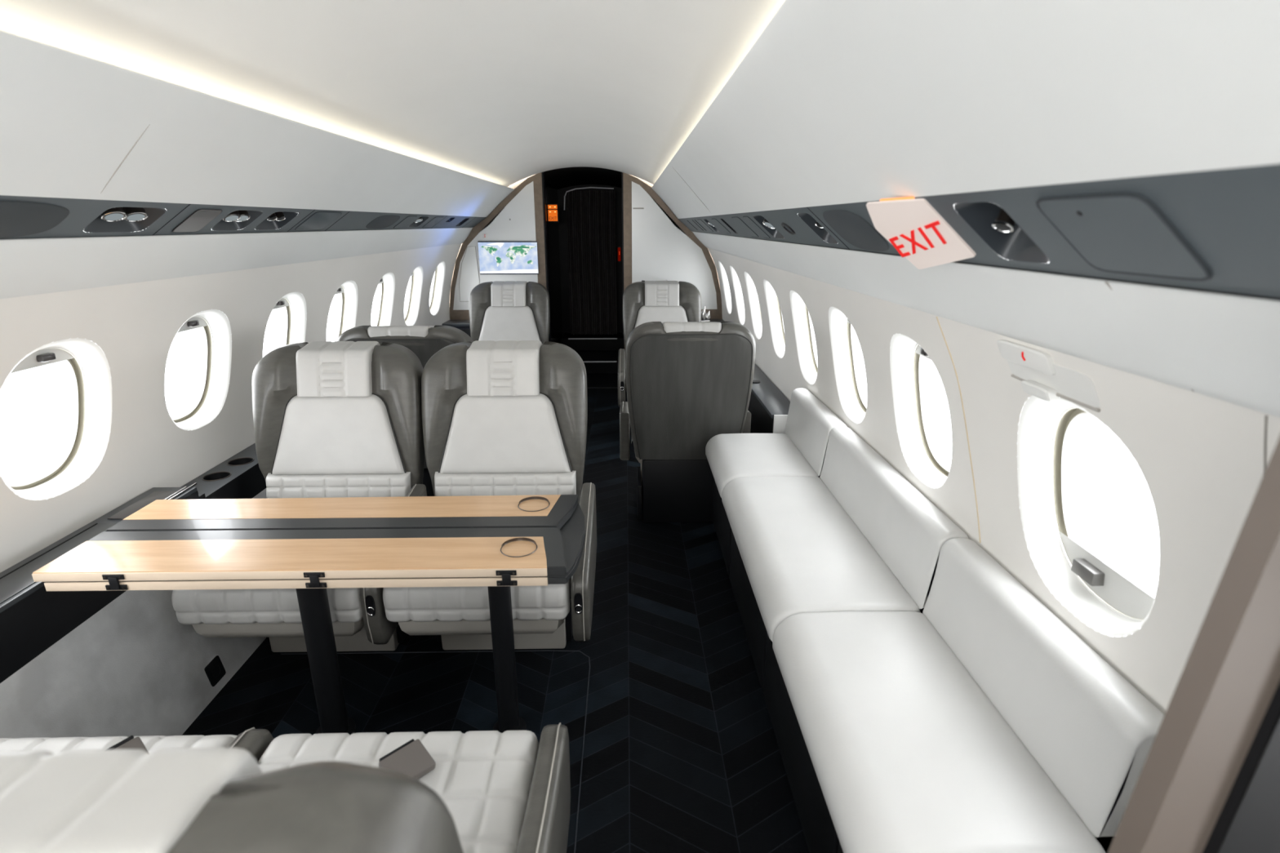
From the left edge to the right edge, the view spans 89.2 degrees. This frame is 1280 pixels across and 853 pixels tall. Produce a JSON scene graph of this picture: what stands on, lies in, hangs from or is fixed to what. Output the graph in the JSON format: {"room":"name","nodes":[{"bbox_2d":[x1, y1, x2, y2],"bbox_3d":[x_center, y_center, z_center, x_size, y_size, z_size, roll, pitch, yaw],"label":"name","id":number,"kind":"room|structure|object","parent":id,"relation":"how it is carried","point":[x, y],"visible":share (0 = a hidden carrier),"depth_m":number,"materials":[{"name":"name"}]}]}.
{"room":"aircraft cabin","nodes":[
{"label":"aircraft cabin","id":0,"kind":"room"},
{"bbox_2d":[0,488,266,738],"bbox_3d":[-1.388,0.486,2.448,0.085,0.452,6.940,0,17,-1],"label":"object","id":1,"kind":"structure","parent":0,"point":[131,668],"depth_m":1.74,"materials":[{"name":"grey carpet"}]},
{"bbox_2d":[204,655,226,686],"bbox_3d":[-1.347,0.776,2.060,0.017,0.070,0.070,0,17,-1],"label":"power outlet","id":2,"kind":"object","parent":1,"relation":"in","point":[215,670],"visible":1,"depth_m":2.06,"materials":[{"name":"black plastic"}]},
{"bbox_2d":[0,243,461,573],"bbox_3d":[-1.501,-0.139,2.250,0.154,0.762,6.940,0,17,-1],"label":"wall","id":3,"kind":"structure","parent":0,"point":[135,326],"depth_m":2.04,"materials":[{"name":"white plastic"}]},
{"bbox_2d":[0,337,111,500],"bbox_3d":[-1.567,-0.020,1.706,0.201,0.416,0.372,0,17,-1],"label":"window","id":4,"kind":"structure","parent":3,"relation":"in","point":[82,367],"depth_m":1.83,"materials":[{"name":"white plastic"}]},
{"bbox_2d":[10,348,74,373],"bbox_3d":[-1.542,-0.173,1.659,0.014,0.044,0.241,0,17,-1],"label":"shade","id":5,"kind":"object","parent":4,"relation":"attached to","point":[42,357],"depth_m":1.67,"materials":[{"name":"grey plastic"}]},
{"bbox_2d":[0,443,266,683],"bbox_3d":[-1.500,0.230,2.235,0.143,0.164,6.650,0,17,-1],"label":"ledge","id":6,"kind":"object","parent":3,"relation":"attached to","point":[33,618],"visible":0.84,"depth_m":1.62,"materials":[{"name":"grey paint"}]},
{"bbox_2d":[165,309,231,430],"bbox_3d":[-1.580,-0.198,2.276,0.201,0.416,0.372,0,17,-1],"label":"window","id":7,"kind":"structure","parent":3,"relation":"in","point":[197,411],"depth_m":2.41,"materials":[{"name":"white plastic"}]},
{"bbox_2d":[177,316,208,333],"bbox_3d":[-1.554,-0.351,2.229,0.014,0.044,0.241,0,17,-1],"label":"shade","id":8,"kind":"object","parent":7,"relation":"attached to","point":[193,322],"depth_m":2.26,"materials":[{"name":"grey plastic"}]},
{"bbox_2d":[0,227,472,298],"bbox_3d":[-1.370,-0.565,2.120,0.112,0.130,6.940,0,17,-1],"label":"trim","id":9,"kind":"structure","parent":3,"relation":"attached to","point":[28,266],"depth_m":1.87,"materials":[{"name":"white plastic"}]},
{"bbox_2d":[0,195,486,239],"bbox_3d":[-1.261,-0.670,2.090,0.122,0.094,6.940,0,17,-1],"label":"overhead service panel","id":10,"kind":"object","parent":3,"relation":"attached to","point":[20,216],"visible":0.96,"depth_m":1.73,"materials":[{"name":"dark grey plastic"},{"name":"charcoal lacquer"},{"name":"chrome metal"}]},
{"bbox_2d":[0,200,69,238],"bbox_3d":[-1.245,-0.374,1.177,0.105,0.072,0.480,0,17,-1],"label":"speaker grille","id":11,"kind":"object","parent":10,"relation":"attached to","point":[19,219],"depth_m":1.33,"materials":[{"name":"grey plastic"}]},
{"bbox_2d":[100,206,124,220],"bbox_3d":[-1.257,-0.516,1.542,0.059,0.053,0.048,10,20,29],"label":"reading lamp","id":12,"kind":"object","parent":10,"relation":"on","point":[113,213],"depth_m":1.54,"materials":[{"name":"silver metal"}]},
{"bbox_2d":[122,206,146,220],"bbox_3d":[-1.259,-0.538,1.611,0.059,0.053,0.048,10,20,29],"label":"reading lamp","id":13,"kind":"object","parent":10,"relation":"on","point":[133,213],"depth_m":1.60,"materials":[{"name":"silver metal"}]},
{"bbox_2d":[223,210,239,221],"bbox_3d":[-1.266,-0.661,2.002,0.059,0.053,0.048,10,20,29],"label":"reading lamp","id":14,"kind":"object","parent":10,"relation":"on","point":[234,215],"depth_m":2.00,"materials":[{"name":"silver metal"}]},
{"bbox_2d":[235,210,248,221],"bbox_3d":[-1.267,-0.677,2.053,0.059,0.053,0.048,10,20,29],"label":"reading lamp","id":15,"kind":"object","parent":10,"relation":"on","point":[244,215],"depth_m":2.05,"materials":[{"name":"silver metal"}]},
{"bbox_2d":[365,214,399,228],"bbox_3d":[-1.287,-1.028,3.261,0.094,0.064,0.350,0,17,-1],"label":"speaker grille","id":16,"kind":"object","parent":10,"relation":"attached to","point":[380,221],"depth_m":3.24,"materials":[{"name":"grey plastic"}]},
{"bbox_2d":[273,292,306,348],"bbox_3d":[-1.592,-0.376,2.846,0.201,0.416,0.372,0,17,-1],"label":"window","id":17,"kind":"structure","parent":3,"relation":"in","point":[295,320],"depth_m":2.97,"materials":[{"name":"white"}]},
{"bbox_2d":[273,297,288,309],"bbox_3d":[-1.566,-0.529,2.799,0.014,0.044,0.241,0,17,-1],"label":"shade","id":18,"kind":"object","parent":17,"relation":"attached to","point":[284,302],"depth_m":2.84,"materials":[{"name":"grey plastic"}]},
{"bbox_2d":[328,280,358,342],"bbox_3d":[-1.604,-0.554,3.416,0.201,0.416,0.372,0,17,-1],"label":"window","id":19,"kind":"structure","parent":3,"relation":"in","point":[348,300],"depth_m":3.55,"materials":[{"name":"white"}]},
{"bbox_2d":[334,285,344,294],"bbox_3d":[-1.579,-0.708,3.368,0.014,0.044,0.241,0,17,-1],"label":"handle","id":20,"kind":"object","parent":19,"relation":"attached to","point":[341,289],"depth_m":3.43,"materials":[{"name":"grey plastic"}]},
{"bbox_2d":[370,271,395,326],"bbox_3d":[-1.617,-0.733,3.985,0.201,0.416,0.372,0,17,-1],"label":"window","id":21,"kind":"structure","parent":3,"relation":"in","point":[386,286],"depth_m":4.13,"materials":[{"name":"white"}]},
{"bbox_2d":[404,266,423,325],"bbox_3d":[-1.629,-0.911,4.555,0.201,0.416,0.372,0,17,-1],"label":"window","id":22,"kind":"structure","parent":3,"relation":"in","point":[411,306],"depth_m":4.70,"materials":[{"name":"white"}]},
{"bbox_2d":[429,261,445,315],"bbox_3d":[-1.642,-1.089,5.125,0.201,0.416,0.372,0,17,-1],"label":"window","id":23,"kind":"structure","parent":3,"relation":"in","point":[434,303],"depth_m":5.27,"materials":[{"name":"white"}]},
{"bbox_2d":[0,0,785,186],"bbox_3d":[-0.398,-0.990,2.008,1.370,0.194,6.940,0,17,-1],"label":"ceiling","id":24,"kind":"structure","parent":0,"point":[503,92],"depth_m":1.60,"materials":[{"name":"white plastic"}]},
{"bbox_2d":[182,388,809,852],"bbox_3d":[-0.376,0.691,2.550,2.460,0.001,6.970,0,17,-1],"label":"floor","id":25,"kind":"structure","parent":0,"point":[682,753],"depth_m":2.04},
{"bbox_2d":[0,734,237,754],"bbox_3d":[-1.048,0.669,0.920,0.580,1.014,0.782,0,17,-1],"label":"seat","id":26,"kind":"object","parent":25,"relation":"on","point":[149,744],"visible":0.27,"depth_m":1.26,"materials":[{"name":"grey leather"}]},
{"bbox_2d":[0,722,570,852],"bbox_3d":[-0.460,0.665,0.931,0.644,1.014,0.782,0,17,-1],"label":"seat","id":27,"kind":"object","parent":25,"relation":"on","point":[481,791],"visible":1,"depth_m":0.52,"materials":[{"name":"grey leather"}]},
{"bbox_2d":[257,730,538,852],"bbox_3d":[-0.462,0.741,1.072,0.530,0.135,0.559,0,17,-1],"label":"seat cushion","id":28,"kind":"object","parent":27,"relation":"on","point":[483,779],"depth_m":1.22,"materials":[{"name":"white leather"}]},
{"bbox_2d":[171,341,425,652],"bbox_3d":[-1.063,0.282,2.158,0.580,1.014,0.782,0,17,-1],"label":"seat","id":29,"kind":"object","parent":25,"relation":"on","point":[335,419],"visible":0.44,"depth_m":2.26,"materials":[{"name":"grey leather"}]},
{"bbox_2d":[171,587,363,624],"bbox_3d":[-1.061,0.424,2.086,0.530,0.135,0.559,0,17,-1],"label":"seat cushion","id":30,"kind":"object","parent":29,"relation":"on","point":[263,606],"depth_m":1.82,"materials":[{"name":"beige leather"}]},
{"bbox_2d":[266,471,411,498],"bbox_3d":[-1.066,0.243,2.296,0.500,0.146,0.069,0,17,-1],"label":"seat cushion","id":31,"kind":"object","parent":29,"relation":"on","point":[278,484],"depth_m":2.28,"materials":[{"name":"beige leather"}]},
{"bbox_2d":[31,494,585,734],"bbox_3d":[-0.778,0.577,1.808,1.259,0.659,0.441,0,17,-1],"label":"folding table","id":32,"kind":"object","parent":25,"relation":"on","point":[310,546],"visible":0.97,"depth_m":1.68,"materials":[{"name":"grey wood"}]},
{"bbox_2d":[337,324,473,496],"bbox_3d":[-1.009,-0.038,3.181,0.644,1.014,0.782,0,17,-1],"label":"seat","id":33,"kind":"object","parent":25,"relation":"on","point":[424,341],"visible":0.11,"depth_m":2.69,"materials":[{"name":"grey leather"}]},
{"bbox_2d":[280,649,590,852],"bbox_3d":[-0.688,1.018,1.499,1.072,0.003,1.582,0,17,-1],"label":"trim","id":34,"kind":"structure","parent":25,"relation":"on","point":[547,650],"depth_m":2.23,"materials":[{"name":"grey metal"}]},
{"bbox_2d":[441,320,471,337],"bbox_3d":[-1.233,-0.594,5.610,0.835,0.625,0.252,0,17,-1],"label":"base cabinet","id":35,"kind":"object","parent":25,"relation":"on","point":[463,325],"visible":0.15,"depth_m":5.42,"materials":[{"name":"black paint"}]},
{"bbox_2d":[360,340,596,649],"bbox_3d":[-0.475,0.278,2.170,0.644,1.014,0.782,0,17,-1],"label":"seat","id":36,"kind":"object","parent":25,"relation":"on","point":[500,417],"visible":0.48,"depth_m":2.27,"materials":[{"name":"grey leather"}]},
{"bbox_2d":[382,577,571,622],"bbox_3d":[-0.473,0.421,2.097,0.530,0.135,0.559,0,17,-1],"label":"seat cushion","id":37,"kind":"object","parent":36,"relation":"on","point":[551,602],"depth_m":1.83,"materials":[{"name":"beige leather"}]},
{"bbox_2d":[434,471,576,496],"bbox_3d":[-0.478,0.239,2.308,0.500,0.146,0.069,0,17,-1],"label":"seat cushion","id":38,"kind":"object","parent":36,"relation":"on","point":[446,483],"depth_m":2.29,"materials":[{"name":"beige leather"}]},
{"bbox_2d":[469,280,550,344],"bbox_3d":[-0.953,-0.487,4.619,0.644,1.014,0.782,0,17,-1],"label":"seat","id":39,"kind":"object","parent":25,"relation":"on","point":[500,310],"visible":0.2,"depth_m":4.73,"materials":[{"name":"grey leather"}]},
{"bbox_2d":[617,280,701,407],"bbox_3d":[0.167,-0.494,4.641,0.644,1.014,0.782,0,17,-1],"label":"seat","id":40,"kind":"object","parent":25,"relation":"on","point":[646,301],"visible":0.27,"depth_m":4.74,"materials":[{"name":"grey leather"}]},
{"bbox_2d":[619,321,755,522],"bbox_3d":[0.219,-0.072,3.291,0.644,1.014,0.782,0,17,-1],"label":"seat","id":41,"kind":"object","parent":25,"relation":"on","point":[689,384],"visible":0.98,"depth_m":2.95,"materials":[{"name":"grey leather"}]},
{"bbox_2d":[709,319,724,322],"bbox_3d":[0.304,-0.603,5.641,0.840,0.625,0.252,0,17,-1],"label":"base cabinet","id":42,"kind":"object","parent":25,"relation":"on","point":[710,320],"visible":0.03,"depth_m":5.58,"materials":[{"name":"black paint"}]},
{"bbox_2d":[701,306,706,321],"bbox_3d":[0.531,-0.949,5.479,0.055,0.130,0.028,0,17,-1],"label":"glass ornament","id":43,"kind":"object","parent":42,"relation":"on","point":[704,312],"visible":0.82,"depth_m":5.47,"materials":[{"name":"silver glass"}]},
{"bbox_2d":[705,311,710,321],"bbox_3d":[0.571,-0.936,5.505,0.055,0.090,0.028,0,17,-1],"label":"glass ornament","id":44,"kind":"object","parent":42,"relation":"on","point":[708,314],"visible":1,"depth_m":5.50,"materials":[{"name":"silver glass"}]},
{"bbox_2d":[747,364,790,433],"bbox_3d":[0.675,-0.163,4.347,0.145,0.556,2.475,0,17,-1],"label":"ledge","id":45,"kind":"object","parent":25,"relation":"on","point":[768,407],"visible":0.27,"depth_m":3.41,"materials":[{"name":"grey paint"}]},
{"bbox_2d":[705,387,1164,852],"bbox_3d":[0.560,0.476,2.059,0.476,0.702,2.152,0,17,-1],"label":"sofa","id":46,"kind":"object","parent":25,"relation":"on","point":[976,721],"visible":0.99,"depth_m":1.36,"materials":[{"name":"leather"}]},
{"bbox_2d":[705,433,818,497],"bbox_3d":[0.499,0.160,2.757,0.385,0.117,0.529,0,17,-1],"label":"seat cushion","id":47,"kind":"object","parent":46,"relation":"on","point":[730,456],"depth_m":2.69,"materials":[{"name":"leather"}]},
{"bbox_2d":[783,387,847,475],"bbox_3d":[0.730,0.007,2.740,0.103,0.212,0.579,0,17,-1],"label":"cushion","id":48,"kind":"object","parent":46,"relation":"on","point":[809,424],"depth_m":2.68,"materials":[{"name":"leather"}]},
{"bbox_2d":[721,476,920,641],"bbox_3d":[0.514,0.374,2.071,0.385,0.117,0.897,0,17,-1],"label":"seat cushion","id":49,"kind":"object","parent":46,"relation":"on","point":[802,548],"depth_m":1.91,"materials":[{"name":"leather"}]},
{"bbox_2d":[819,426,968,608],"bbox_3d":[0.746,0.229,2.030,0.103,0.212,0.897,0,17,-1],"label":"cushion","id":50,"kind":"object","parent":46,"relation":"on","point":[907,533],"depth_m":1.88,"materials":[{"name":"leather"}]},
{"bbox_2d":[772,611,1105,852],"bbox_3d":[0.530,0.609,1.320,0.385,0.117,0.664,0,17,-1],"label":"seat cushion","id":51,"kind":"object","parent":46,"relation":"on","point":[910,748],"depth_m":1.20,"materials":[{"name":"leather"}]},
{"bbox_2d":[922,537,1164,837],"bbox_3d":[0.762,0.458,1.295,0.103,0.212,0.631,0,17,-1],"label":"cushion","id":52,"kind":"object","parent":46,"relation":"on","point":[1087,731],"depth_m":1.18,"materials":[{"name":"leather"}]},
{"bbox_2d":[544,178,562,343],"bbox_3d":[-0.846,-1.494,6.353,0.001,1.900,1.550,-1,17,-2],"label":"wall","id":53,"kind":"structure","parent":0,"point":[551,193],"depth_m":6.41,"materials":[{"name":"black"}]},
{"bbox_2d":[546,203,559,222],"bbox_3d":[-0.783,-1.918,5.834,0.100,0.160,0.029,0,17,-1],"label":"exit sign","id":54,"kind":"object","parent":53,"relation":"attached to","point":[552,208],"visible":1,"depth_m":5.82,"materials":[{"name":"orange plastic"}]},
{"bbox_2d":[542,166,622,189],"bbox_3d":[-0.490,-2.309,6.073,0.730,0.102,1.612,0,17,-1],"label":"ceiling","id":55,"kind":"structure","parent":0,"point":[560,178],"depth_m":5.81,"materials":[{"name":"black"}]},
{"bbox_2d":[564,186,613,209],"bbox_3d":[-0.516,-2.294,6.534,0.505,0.220,0.012,0,17,-1],"label":"track","id":56,"kind":"object","parent":55,"relation":"attached to","point":[585,187],"visible":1,"depth_m":6.50,"materials":[{"name":"silver metal"}]},
{"bbox_2d":[566,190,617,334],"bbox_3d":[-0.495,-1.689,6.776,0.500,1.460,0.068,0,17,-1],"label":"curtain","id":57,"kind":"object","parent":56,"relation":"hanging from","point":[591,214],"visible":1,"depth_m":6.76,"materials":[{"name":"black fabric"}]},
{"bbox_2d":[449,172,722,388],"bbox_3d":[-0.465,-1.225,5.619,2.372,1.825,0.106,0,17,-1],"label":"wall","id":58,"kind":"structure","parent":0,"point":[656,246],"depth_m":5.47,"materials":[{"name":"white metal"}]},
{"bbox_2d":[100,124,150,193],"bbox_3d":[-1.073,-0.595,1.376,0.226,0.208,0.002,2,17,5],"label":"trim","id":59,"kind":"structure","parent":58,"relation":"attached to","point":[149,124],"depth_m":1.39,"materials":[{"name":"grey"}]},
{"bbox_2d":[0,29,514,217],"bbox_3d":[-1.080,-0.810,2.050,0.241,0.222,6.940,0,17,-1],"label":"ceiling panel","id":60,"kind":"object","parent":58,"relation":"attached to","point":[68,120],"depth_m":1.48,"materials":[{"name":"white plastic"}]},
{"bbox_2d":[458,246,479,302],"bbox_3d":[-1.458,-1.294,5.517,0.184,0.460,0.006,0,17,-1],"label":"access panel","id":61,"kind":"object","parent":58,"relation":"attached to","point":[469,279],"visible":0.84,"depth_m":5.52,"materials":[{"name":"white plastic"}]},
{"bbox_2d":[406,173,535,319],"bbox_3d":[-1.462,-1.356,5.578,1.314,2.300,0.014,0,17,-1],"label":"trim","id":62,"kind":"structure","parent":58,"relation":"attached to","point":[515,184],"depth_m":5.38,"materials":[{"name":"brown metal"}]},
{"bbox_2d":[482,233,488,238],"bbox_3d":[-1.293,-1.594,5.427,0.040,0.038,0.003,0,17,-1],"label":"placard","id":63,"kind":"object","parent":58,"relation":"attached to","point":[485,235],"visible":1,"depth_m":5.43,"materials":[{"name":"white plastic"}]},
{"bbox_2d":[477,240,538,274],"bbox_3d":[-1.110,-1.422,5.477,0.496,0.272,0.017,0,17,-1],"label":"wall monitor","id":64,"kind":"object","parent":58,"relation":"attached to","point":[495,257],"visible":1,"depth_m":5.47,"materials":[{"name":"multicoloured glass"}]},
{"bbox_2d":[672,167,709,210],"bbox_3d":[0.255,-1.169,3.203,0.222,0.241,0.002,0,17,-1],"label":"trim","id":65,"kind":"structure","parent":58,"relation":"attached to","point":[673,167],"depth_m":3.20,"materials":[{"name":"grey"}]},
{"bbox_2d":[631,174,782,336],"bbox_3d":[0.570,-1.369,5.619,1.420,2.300,0.014,0,17,-1],"label":"trim","id":66,"kind":"structure","parent":58,"relation":"attached to","point":[642,180],"depth_m":5.40,"materials":[{"name":"brown metal"}]},
{"bbox_2d":[651,0,1279,218],"bbox_3d":[0.278,-0.819,2.077,0.223,0.247,6.940,0,17,-1],"label":"ceiling panel","id":67,"kind":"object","parent":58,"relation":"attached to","point":[833,102],"depth_m":0.66,"materials":[{"name":"white plastic"}]},
{"bbox_2d":[557,184,622,334],"bbox_3d":[-0.527,-1.751,7.091,0.750,1.950,0.001,0,17,-1],"label":"door frame","id":68,"kind":"structure","parent":0,"point":[562,214],"depth_m":7.05,"materials":[{"name":"black"}]},
{"bbox_2d":[586,373,617,388],"bbox_3d":[-0.510,-0.581,6.614,0.750,0.001,1.610,0,17,-1],"label":"floor","id":69,"kind":"structure","parent":0,"point":[594,380],"depth_m":6.14,"materials":[{"name":"black"}]},
{"bbox_2d":[574,350,618,373],"bbox_3d":[-0.506,-0.727,6.890,0.670,0.130,0.976,0,17,-1],"label":"step","id":70,"kind":"structure","parent":69,"relation":"on","point":[594,361],"depth_m":6.46,"materials":[{"name":"black"}]},
{"bbox_2d":[560,332,622,350],"bbox_3d":[-0.512,-0.938,7.128,0.670,0.130,0.396,0,17,-1],"label":"step","id":71,"kind":"structure","parent":70,"relation":"on","point":[576,342],"depth_m":6.95,"materials":[{"name":"black"}]},
{"bbox_2d":[707,248,1279,715],"bbox_3d":[0.721,-0.112,2.307,0.155,0.776,6.940,0,17,-1],"label":"wall","id":72,"kind":"structure","parent":0,"point":[1199,457],"depth_m":1.25,"materials":[{"name":"white plastic"}]},
{"bbox_2d":[718,261,731,314],"bbox_3d":[0.727,-1.113,5.200,0.203,0.416,0.372,0,17,-1],"label":"window","id":73,"kind":"structure","parent":72,"relation":"in","point":[724,277],"depth_m":5.36,"materials":[{"name":"white"}]},
{"bbox_2d":[729,265,759,324],"bbox_3d":[0.739,-0.934,4.630,0.203,0.416,0.372,0,17,-1],"label":"window","id":74,"kind":"structure","parent":72,"relation":"in","point":[737,288],"depth_m":4.79,"materials":[{"name":"white"}]},
{"bbox_2d":[744,271,762,339],"bbox_3d":[0.751,-0.756,4.061,0.203,0.416,0.372,0,17,-1],"label":"window","id":75,"kind":"structure","parent":72,"relation":"in","point":[756,316],"depth_m":4.22,"materials":[{"name":"white"}]},
{"bbox_2d":[763,279,785,358],"bbox_3d":[0.764,-0.578,3.491,0.203,0.416,0.372,0,17,-1],"label":"window","id":76,"kind":"structure","parent":72,"relation":"in","point":[771,300],"depth_m":3.65,"materials":[{"name":"white"}]},
{"bbox_2d":[789,290,817,384],"bbox_3d":[0.776,-0.400,2.921,0.203,0.416,0.372,0,17,-1],"label":"window","id":77,"kind":"structure","parent":72,"relation":"in","point":[808,366],"depth_m":3.07,"materials":[{"name":"white"}]},
{"bbox_2d":[828,306,866,423],"bbox_3d":[0.789,-0.222,2.352,0.203,0.416,0.372,0,17,-1],"label":"window","id":78,"kind":"structure","parent":72,"relation":"in","point":[840,326],"depth_m":2.50,"materials":[{"name":"white plastic"}]},
{"bbox_2d":[889,333,951,488],"bbox_3d":[0.801,-0.044,1.782,0.203,0.416,0.372,0,17,-1],"label":"window","id":79,"kind":"structure","parent":72,"relation":"in","point":[934,473],"depth_m":1.92,"materials":[{"name":"white plastic"}]},
{"bbox_2d":[915,344,931,359],"bbox_3d":[0.779,-0.197,1.734,0.018,0.044,0.241,0,17,-1],"label":"shade","id":80,"kind":"object","parent":79,"relation":"attached to","point":[918,349],"depth_m":1.81,"materials":[{"name":"grey plastic"}]},
{"bbox_2d":[936,316,981,542],"bbox_3d":[0.743,0.009,1.508,0.164,0.524,0.045,9,19,25],"label":"trim","id":81,"kind":"structure","parent":72,"relation":"attached to","point":[936,317],"depth_m":1.52,"materials":[{"name":"beige plastic"}]},
{"bbox_2d":[818,475,1114,852],"bbox_3d":[0.776,0.473,2.491,0.045,0.450,6.940,0,17,-1],"label":"baseboard","id":82,"kind":"structure","parent":72,"relation":"attached to","point":[1105,842],"depth_m":1.14,"materials":[{"name":"black"}]},
{"bbox_2d":[678,164,1279,300],"bbox_3d":[0.449,-0.656,2.131,0.119,0.105,6.940,0,17,-1],"label":"rail","id":83,"kind":"object","parent":72,"relation":"attached to","point":[1212,231],"visible":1,"depth_m":0.65,"materials":[{"name":"grey plastic"}]},
{"bbox_2d":[822,209,888,251],"bbox_3d":[0.465,-0.426,1.412,0.097,0.084,0.270,0,17,-1],"label":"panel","id":84,"kind":"object","parent":83,"relation":"attached to","point":[852,226],"depth_m":1.39,"materials":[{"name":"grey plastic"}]},
{"bbox_2d":[866,196,976,269],"bbox_3d":[0.437,-0.305,1.035,0.116,0.114,0.155,-4,18,-12],"label":"placard","id":85,"kind":"object","parent":83,"relation":"attached to","point":[917,231],"visible":1,"depth_m":1.03,"materials":[{"name":"beige plastic"}]},
{"bbox_2d":[691,231,1279,417],"bbox_3d":[0.574,-0.545,2.168,0.144,0.136,6.940,0,17,-1],"label":"wall panel","id":86,"kind":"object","parent":72,"relation":"attached to","point":[1223,347],"depth_m":0.85,"materials":[{"name":"white plastic"}]},
{"bbox_2d":[996,340,1101,412],"bbox_3d":[0.689,-0.086,1.104,0.053,0.088,0.240,0,17,-1],"label":"cover","id":87,"kind":"object","parent":72,"relation":"attached to","point":[1044,380],"visible":1,"depth_m":1.10,"materials":[{"name":"white plastic"}]},
{"bbox_2d":[1017,395,1159,636],"bbox_3d":[0.815,0.152,1.157,0.203,0.416,0.372,0,17,-1],"label":"window","id":88,"kind":"structure","parent":72,"relation":"in","point":[1103,599],"depth_m":1.28,"materials":[{"name":"white plastic"}]},
{"bbox_2d":[1058,530,1154,619],"bbox_3d":[0.862,0.290,1.201,0.009,0.074,0.281,0,17,-1],"label":"shade","id":89,"kind":"object","parent":88,"relation":"attached to","point":[1112,593],"depth_m":1.20,"materials":[{"name":"grey plastic"}]},
{"bbox_2d":[1104,281,1194,391],"bbox_3d":[0.604,-0.106,0.767,0.130,0.130,0.004,1,17,4],"label":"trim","id":90,"kind":"structure","parent":72,"relation":"attached to","point":[1107,283],"depth_m":0.75,"materials":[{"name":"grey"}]},
{"bbox_2d":[1107,436,1279,852],"bbox_3d":[0.639,0.328,0.528,0.605,1.900,0.035,0,17,-1],"label":"trim","id":91,"kind":"structure","parent":72,"relation":"attached to","point":[1208,781],"depth_m":0.49,"materials":[{"name":"brown metal"}]},
{"bbox_2d":[1262,414,1267,475],"bbox_3d":[0.745,0.227,0.810,0.150,0.523,0.024,-5,18,-16],"label":"trim","id":92,"kind":"structure","parent":72,"relation":"attached to","point":[1265,427],"depth_m":0.72,"materials":[{"name":"grey"}]},
{"bbox_3d":[-0.158,-1.498,6.366,0.015,1.900,1.550,0,17,-1],"label":"wall","id":93,"kind":"structure","parent":0,"visible":0},
{"bbox_2d":[617,246,621,262],"bbox_3d":[-0.181,-1.528,5.757,0.030,0.130,0.019,0,17,-1],"label":"sign","id":94,"kind":"object","parent":93,"relation":"attached to","point":[619,247],"visible":1,"depth_m":5.75,"materials":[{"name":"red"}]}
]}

